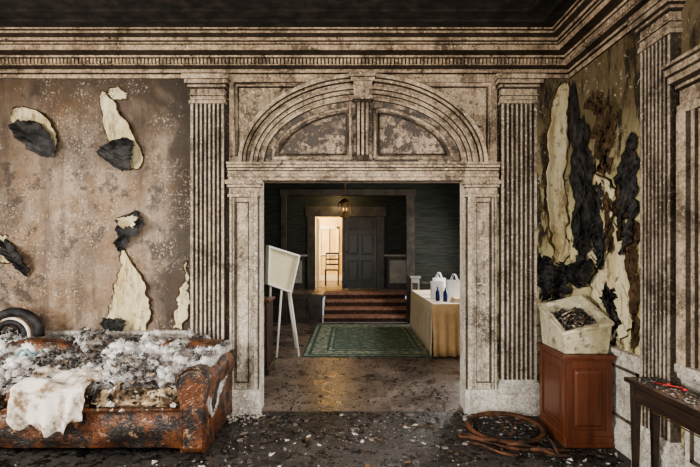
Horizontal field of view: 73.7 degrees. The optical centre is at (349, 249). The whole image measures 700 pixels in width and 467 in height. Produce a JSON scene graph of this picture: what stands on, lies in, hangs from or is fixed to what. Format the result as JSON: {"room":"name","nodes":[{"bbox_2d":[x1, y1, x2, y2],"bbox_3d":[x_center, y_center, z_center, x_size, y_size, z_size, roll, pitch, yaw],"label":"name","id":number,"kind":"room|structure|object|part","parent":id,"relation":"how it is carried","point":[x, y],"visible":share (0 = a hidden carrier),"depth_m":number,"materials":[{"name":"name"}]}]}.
{"room":"fire-damaged room","nodes":[
{"label":"fire-damaged room","id":0,"kind":"room"},
{"bbox_2d":[0,79,569,383],"bbox_3d":[-1.000,-0.230,4.780,6.800,3.700,0.220,0,0,0],"label":"wall","id":1,"kind":"structure","parent":0,"point":[60,212],"depth_m":4.67,"materials":[{"name":"paint"}]},
{"bbox_2d":[0,233,28,276],"bbox_3d":[-3.396,0.054,4.617,0.453,0.440,0.099,0,0,0],"label":"wallpaper","id":2,"kind":"object","parent":1,"relation":"attached to","point":[8,254],"visible":1,"depth_m":4.63,"materials":[{"name":"paper"}]},
{"bbox_2d":[8,106,59,157],"bbox_3d":[-3.147,-1.181,4.625,0.505,0.522,0.083,0,0,0],"label":"wallpaper","id":3,"kind":"object","parent":1,"relation":"attached to","point":[32,127],"visible":1,"depth_m":4.64,"materials":[{"name":"paper"}]},
{"bbox_2d":[106,86,128,100],"bbox_3d":[-2.321,-1.564,4.664,0.232,0.156,0.004,0,0,0],"label":"wallpaper","id":4,"kind":"object","parent":1,"relation":"attached to","point":[116,93],"visible":1,"depth_m":4.66,"materials":[{"name":"paper"}]},
{"bbox_2d":[96,90,143,171],"bbox_3d":[-2.284,-1.190,4.614,0.460,0.821,0.106,0,0,0],"label":"wallpaper","id":5,"kind":"object","parent":1,"relation":"attached to","point":[123,151],"visible":1,"depth_m":4.65,"materials":[{"name":"paper"}]},
{"bbox_2d":[99,248,152,331],"bbox_3d":[-2.227,0.416,4.633,0.528,0.886,0.069,0,0,0],"label":"wallpaper","id":6,"kind":"object","parent":1,"relation":"attached to","point":[130,307],"visible":0.92,"depth_m":4.66,"materials":[{"name":"paper"}]},
{"bbox_2d":[113,210,144,251],"bbox_3d":[-2.178,-0.184,4.611,0.325,0.432,0.110,0,0,0],"label":"wallpaper","id":7,"kind":"object","parent":1,"relation":"attached to","point":[129,226],"visible":1,"depth_m":4.62,"materials":[{"name":"paper"}]},
{"bbox_2d":[171,260,189,329],"bbox_3d":[-1.679,0.455,4.664,0.216,0.717,0.004,0,0,0],"label":"wallpaper","id":8,"kind":"object","parent":1,"relation":"attached to","point":[181,314],"visible":0.98,"depth_m":4.66,"materials":[{"name":"paper"}]},
{"bbox_2d":[181,73,231,339],"bbox_3d":[-1.405,-0.046,4.599,0.462,3.332,0.141,0,0,0],"label":"trim","id":9,"kind":"structure","parent":1,"relation":"attached to","point":[207,101],"depth_m":4.59,"materials":[{"name":"paint"}]},
{"bbox_2d":[224,180,263,414],"bbox_3d":[-1.048,0.465,4.624,0.369,2.310,0.092,0,0,0],"label":"trim","id":10,"kind":"structure","parent":1,"relation":"attached to","point":[244,195],"depth_m":4.62,"materials":[{"name":"paint"}]},
{"bbox_2d":[1,330,541,341],"bbox_3d":[-1.100,1.160,4.647,6.600,0.720,0.045,0,0,0],"label":"trim","id":11,"kind":"structure","parent":1,"relation":"attached to","point":[49,334],"depth_m":4.63,"materials":[{"name":"paint"}]},
{"bbox_2d":[0,0,649,78],"bbox_3d":[-1.100,-1.895,1.235,6.600,0.370,6.870,0,0,0],"label":"trim","id":12,"kind":"structure","parent":1,"relation":"attached to","point":[588,29],"depth_m":4.47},
{"bbox_2d":[259,182,464,408],"bbox_3d":[0.125,0.453,4.780,2.082,2.335,0.220,0,0,0],"label":"trim","id":13,"kind":"structure","parent":1,"relation":"attached to","point":[462,190],"depth_m":4.77,"materials":[{"name":"paint"}]},
{"bbox_2d":[264,101,460,161],"bbox_3d":[0.125,-1.167,4.628,1.960,0.635,0.034,0,0,0],"label":"trim","id":14,"kind":"structure","parent":1,"relation":"attached to","point":[327,133],"depth_m":4.64,"materials":[{"name":"paint"}]},
{"bbox_2d":[349,72,376,161],"bbox_3d":[0.125,-1.285,4.580,0.260,0.850,0.180,0,0,0],"label":"trim","id":15,"kind":"structure","parent":1,"relation":"attached to","point":[362,82],"depth_m":4.55,"materials":[{"name":"paint"}]},
{"bbox_2d":[238,73,487,161],"bbox_3d":[0.125,-1.288,4.588,2.440,0.875,0.105,0,0,0],"label":"trim","id":16,"kind":"structure","parent":1,"relation":"attached to","point":[421,98],"depth_m":4.60,"materials":[{"name":"paint"}]},
{"bbox_2d":[226,78,500,181],"bbox_3d":[0.130,-1.198,4.595,2.660,1.025,0.150,0,0,0],"label":"trim","id":17,"kind":"structure","parent":1,"relation":"attached to","point":[252,101],"depth_m":4.59,"materials":[{"name":"paint"}]},
{"bbox_2d":[461,180,501,414],"bbox_3d":[1.302,0.465,4.624,0.379,2.310,0.092,0,0,0],"label":"trim","id":18,"kind":"structure","parent":1,"relation":"attached to","point":[480,393],"depth_m":4.62,"materials":[{"name":"paint"}]},
{"bbox_2d":[493,73,546,415],"bbox_3d":[1.665,-0.046,4.599,0.482,3.332,0.141,0,0,0],"label":"pilaster","id":19,"kind":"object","parent":1,"relation":"attached to","point":[518,387],"depth_m":4.59,"materials":[{"name":"paint"}]},
{"bbox_2d":[0,0,576,26],"bbox_3d":[-1.100,-2.130,1.135,7.000,0.100,7.070,0,0,0],"label":"ceiling","id":20,"kind":"structure","parent":0,"point":[544,6],"depth_m":4.09,"materials":[{"name":"black paint"}]},
{"bbox_2d":[0,322,630,466],"bbox_3d":[-0.950,1.670,4.025,7.300,0.100,12.850,0,0,0],"label":"floor","id":21,"kind":"structure","parent":0,"point":[394,450],"depth_m":4.22,"materials":[{"name":"brown wood"}]},
{"bbox_2d":[0,307,235,453],"bbox_3d":[-2.275,1.083,4.037,2.384,1.075,0.965,0,0,0],"label":"sofa","id":22,"kind":"object","parent":21,"relation":"on","point":[91,388],"visible":1,"depth_m":3.73,"materials":[{"name":"leather"}]},
{"bbox_3d":[-2.325,1.403,4.074,2.250,0.333,0.852,0,0,0],"label":"seat","id":23,"kind":"part","parent":22,"relation":"part of","materials":[{"name":"leather"}]},
{"bbox_3d":[-1.220,1.247,4.056,0.274,0.696,0.887,0,0,0],"label":"arm","id":24,"kind":"part","parent":22,"relation":"part of","materials":[{"name":"leather"}]},
{"bbox_2d":[264,297,275,374],"bbox_3d":[-1.310,1.135,6.275,0.540,0.970,0.510,0,0,0],"label":"dresser","id":25,"kind":"object","parent":21,"relation":"on","point":[269,363],"visible":0.27,"depth_m":6.13,"materials":[{"name":"brown wood"}]},
{"bbox_2d":[265,245,299,357],"bbox_3d":[-1.071,0.773,7.311,0.564,1.687,0.697,0,0,-15],"label":"voting booth","id":26,"kind":"object","parent":21,"relation":"on","point":[281,266],"visible":0.92,"depth_m":7.12,"materials":[{"name":"beige plastic"}]},
{"bbox_2d":[11,359,630,466],"bbox_3d":[-0.436,1.605,4.745,5.136,0.046,4.361,0,0,0],"label":"debris","id":27,"kind":"object","parent":21,"relation":"on","point":[237,416],"visible":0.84,"depth_m":4.12,"materials":[{"name":"grey stone"}]},
{"bbox_2d":[323,291,405,321],"bbox_3d":[0.365,1.320,11.223,1.930,0.600,1.555,0,0,0],"label":"stairs","id":28,"kind":"structure","parent":21,"relation":"on","point":[340,306],"depth_m":10.91,"materials":[{"name":"wood"}]},
{"bbox_2d":[302,324,448,356],"bbox_3d":[0.385,1.613,8.610,2.230,0.014,3.080,0,0,0],"label":"rug","id":29,"kind":"object","parent":21,"relation":"on","point":[326,340],"visible":0.77,"depth_m":8.12,"materials":[{"name":"green carpet"}]},
{"bbox_2d":[409,276,420,309],"bbox_3d":[1.430,1.095,10.295,0.240,1.050,0.190,0,0,0],"label":"newel post","id":30,"kind":"object","parent":21,"relation":"on","point":[414,280],"visible":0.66,"depth_m":10.23,"materials":[{"name":"white wood"}]},
{"bbox_2d":[410,290,459,356],"bbox_3d":[1.710,1.209,8.275,1.003,0.792,2.573,0,0,0],"label":"buffet table","id":31,"kind":"object","parent":21,"relation":"on","point":[426,313],"visible":0.52,"depth_m":7.05,"materials":[{"name":"beige fabric"}]},
{"bbox_2d":[430,275,443,297],"bbox_3d":[1.470,0.616,7.900,0.206,0.387,0.103,0,0,0],"label":"gift bag","id":32,"kind":"object","parent":31,"relation":"on","point":[433,284],"visible":0.98,"depth_m":7.85,"materials":[{"name":"white paper"}]},
{"bbox_2d":[436,287,439,300],"bbox_3d":[1.400,0.699,7.450,0.068,0.222,0.066,0,0,0],"label":"bottle","id":33,"kind":"object","parent":31,"relation":"on","point":[437,290],"visible":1,"depth_m":7.43,"materials":[{"name":"blue glass"}]},
{"bbox_2d":[432,272,445,291],"bbox_3d":[1.620,0.606,8.500,0.226,0.407,0.112,0,0,0],"label":"gift bag","id":34,"kind":"object","parent":31,"relation":"on","point":[441,279],"visible":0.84,"depth_m":8.45,"materials":[{"name":"white paper"}]},
{"bbox_2d":[443,287,446,301],"bbox_3d":[1.500,0.699,7.350,0.068,0.222,0.066,0,0,0],"label":"bottle","id":35,"kind":"object","parent":31,"relation":"on","point":[445,291],"visible":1,"depth_m":7.32,"materials":[{"name":"blue glass"}]},
{"bbox_2d":[446,273,459,298],"bbox_3d":[1.730,0.601,7.750,0.247,0.417,0.122,0,0,0],"label":"gift bag","id":36,"kind":"object","parent":31,"relation":"on","point":[452,286],"visible":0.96,"depth_m":7.69,"materials":[{"name":"white paper"}]},
{"bbox_2d":[450,297,459,302],"bbox_3d":[1.800,0.780,7.350,0.400,0.061,0.300,0,0,0],"label":"brochures","id":37,"kind":"object","parent":31,"relation":"on","point":[453,299],"visible":0.46,"depth_m":7.22,"materials":[{"name":"beige paper"}]},
{"bbox_2d":[466,411,546,444],"bbox_3d":[1.380,1.572,4.150,0.690,0.076,0.635,0,0,0],"label":"frame","id":38,"kind":"object","parent":21,"relation":"on","point":[506,430],"visible":0.99,"depth_m":4.13,"materials":[{"name":"brown wood"}]},
{"bbox_2d":[458,433,570,458],"bbox_3d":[1.290,1.564,3.744,0.873,0.106,0.277,0,0,23],"label":"frame","id":39,"kind":"object","parent":21,"relation":"on","point":[552,452],"visible":1,"depth_m":3.71,"materials":[{"name":"brown wood"}]},
{"bbox_2d":[537,294,615,447],"bbox_3d":[1.953,1.013,4.082,0.434,1.214,0.555,0,0,0],"label":"pedestal","id":40,"kind":"object","parent":21,"relation":"on","point":[576,362],"visible":1,"depth_m":3.84,"materials":[{"name":"brown wood"}]},
{"bbox_2d":[624,377,699,466],"bbox_3d":[1.985,1.234,2.566,0.230,0.771,1.247,0,0,0],"label":"table","id":41,"kind":"object","parent":21,"relation":"on","point":[680,405],"visible":1,"depth_m":2.95,"materials":[{"name":"brown wood"}]},
{"bbox_3d":[1.920,1.260,3.140,0.052,0.720,0.052,0,0,0],"label":"leg","id":42,"kind":"part","parent":41,"relation":"part of","materials":[{"name":"brown wood"}]},
{"bbox_3d":[2.050,1.260,3.140,0.052,0.720,0.052,0,0,0],"label":"leg","id":43,"kind":"part","parent":41,"relation":"part of","materials":[{"name":"brown wood"}]},
{"bbox_2d":[315,217,341,274],"bbox_3d":[-0.700,-0.330,15.650,3.800,2.700,0.100,0,0,0],"label":"wall","id":44,"kind":"structure","parent":0,"point":[323,221],"depth_m":15.60,"materials":[{"name":"beige paint"}]},
{"bbox_2d":[315,227,341,280],"bbox_3d":[-0.700,0.120,15.570,3.800,1.800,0.060,0,0,0],"label":"trim","id":45,"kind":"structure","parent":44,"relation":"attached to","point":[321,277],"depth_m":15.54,"materials":[{"name":"white wood"}]},
{"bbox_2d":[287,196,405,288],"bbox_3d":[0.000,-0.330,12.375,5.200,2.700,0.150,0,0,0],"label":"wall","id":46,"kind":"structure","parent":0,"point":[395,219],"depth_m":12.30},
{"bbox_2d":[316,218,318,287],"bbox_3d":[-0.885,0.077,12.825,0.040,1.875,0.750,0,0,0],"label":"door","id":47,"kind":"structure","parent":46,"relation":"in","point":[317,219],"depth_m":12.45,"materials":[{"name":"white wood"}]},
{"bbox_2d":[293,207,405,288],"bbox_3d":[0.000,-0.060,12.295,5.200,2.160,0.110,0,0,0],"label":"trim","id":48,"kind":"structure","parent":46,"relation":"attached to","point":[396,264],"depth_m":12.25,"materials":[{"name":"black wood"}]},
{"bbox_2d":[344,217,376,288],"bbox_3d":[0.275,0.070,12.296,0.850,1.900,0.108,0,0,0],"label":"door","id":49,"kind":"structure","parent":46,"relation":"in","point":[360,233],"depth_m":12.29,"materials":[{"name":"grey wood"}]},
{"bbox_2d":[291,281,405,297],"bbox_3d":[0.000,1.073,13.550,5.200,0.095,5.900,0,0,0],"label":"floor","id":50,"kind":"structure","parent":0,"point":[331,285],"depth_m":12.12,"materials":[{"name":"brown wood"}]},
{"bbox_2d":[325,252,338,285],"bbox_3d":[-0.520,0.545,13.427,0.400,0.953,0.455,0,0,0],"label":"chair","id":51,"kind":"object","parent":50,"relation":"on","point":[326,258],"visible":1,"depth_m":13.59,"materials":[{"name":"brown wood"}]},
{"bbox_2d":[264,183,459,321],"bbox_3d":[0.050,-0.030,10.525,5.300,3.300,0.150,0,0,0],"label":"wall","id":52,"kind":"structure","parent":0,"point":[437,205],"depth_m":10.45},
{"bbox_2d":[264,189,429,322],"bbox_3d":[0.050,0.130,10.425,5.300,2.980,0.050,0,0,0],"label":"trim","id":53,"kind":"structure","parent":52,"relation":"attached to","point":[313,304],"depth_m":10.41,"materials":[{"name":"black wood"}]},
{"bbox_2d":[570,0,699,455],"bbox_3d":[2.300,-0.230,1.235,0.200,3.700,6.870,0,0,0],"label":"wall","id":54,"kind":"structure","parent":0,"point":[615,73],"depth_m":3.80,"materials":[{"name":"paint"}]},
{"bbox_2d":[537,253,592,326],"bbox_3d":[2.004,0.404,4.376,0.384,0.751,0.582,0,0,0],"label":"wallpaper","id":55,"kind":"object","parent":54,"relation":"attached to","point":[579,277],"visible":0.81,"depth_m":4.62,"materials":[{"name":"paper"}]},
{"bbox_2d":[543,80,614,273],"bbox_3d":[2.076,-0.725,4.268,0.295,1.935,0.826,0,0,0],"label":"wallpaper","id":56,"kind":"object","parent":54,"relation":"attached to","point":[557,141],"visible":1,"depth_m":4.56,"materials":[{"name":"paper"}]},
{"bbox_2d":[583,90,617,174],"bbox_3d":[2.190,-1.043,4.099,0.002,0.817,0.570,0,0,0],"label":"wallpaper","id":57,"kind":"object","parent":54,"relation":"attached to","point":[604,128],"visible":1,"depth_m":4.05,"materials":[{"name":"paper"}]},
{"bbox_2d":[571,173,638,347],"bbox_3d":[2.194,0.064,4.097,0.004,1.511,1.090,0,0,0],"label":"wallpaper","id":58,"kind":"object","parent":54,"relation":"attached to","point":[613,272],"visible":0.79,"depth_m":3.88,"materials":[{"name":"paper"}]},
{"bbox_2d":[599,282,621,334],"bbox_3d":[2.190,0.504,3.933,0.002,0.478,0.356,0,0,0],"label":"wallpaper","id":59,"kind":"object","parent":54,"relation":"attached to","point":[607,298],"visible":0.9,"depth_m":3.91,"materials":[{"name":"paper"}]},
{"bbox_2d":[612,422,630,458],"bbox_3d":[2.185,1.520,1.235,0.030,0.200,6.870,0,0,0],"label":"baseboard","id":60,"kind":"structure","parent":54,"relation":"attached to","point":[622,438],"depth_m":3.73,"materials":[{"name":"paint"}]},
{"bbox_2d":[610,132,639,255],"bbox_3d":[2.172,-0.437,3.704,0.050,0.966,0.367,0,0,0],"label":"wallpaper","id":61,"kind":"object","parent":54,"relation":"attached to","point":[629,165],"visible":0.99,"depth_m":3.68,"materials":[{"name":"paper"}]},
{"bbox_2d":[624,218,639,348],"bbox_3d":[2.190,0.228,3.609,0.002,1.107,0.244,0,0,0],"label":"wallpaper","id":62,"kind":"object","parent":54,"relation":"attached to","point":[631,257],"visible":0.97,"depth_m":3.61,"materials":[{"name":"paper"}]},
{"bbox_2d":[608,344,699,466],"bbox_3d":[2.178,1.160,1.235,0.045,0.720,6.870,0,0,0],"label":"trim","id":63,"kind":"structure","parent":54,"relation":"attached to","point":[626,364],"depth_m":3.68,"materials":[{"name":"paint"}]},
{"bbox_2d":[626,0,685,466],"bbox_3d":[2.130,-0.046,3.260,0.141,3.332,0.452,0,0,0],"label":"pilaster","id":64,"kind":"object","parent":54,"relation":"attached to","point":[658,23],"depth_m":3.23,"materials":[{"name":"paint"}]},
{"bbox_2d":[661,44,699,380],"bbox_3d":[2.120,-0.210,1.920,0.160,2.000,2.280,0,0,0],"label":"trim","id":65,"kind":"structure","parent":54,"relation":"attached to","point":[683,72],"depth_m":2.95,"materials":[{"name":"paint"}]},
{"bbox_3d":[0.050,-1.730,7.670,5.300,0.100,5.560,0,0,0],"label":"ceiling","id":66,"kind":"structure","parent":0,"visible":0},
{"bbox_2d":[338,196,351,218],"bbox_3d":[-0.100,-1.145,9.200,0.276,1.070,0.243,0,0,0],"label":"hanging lantern","id":67,"kind":"object","parent":66,"relation":"hanging from","point":[343,201],"visible":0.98,"depth_m":9.17,"materials":[{"name":"gold metal"}]}
]}

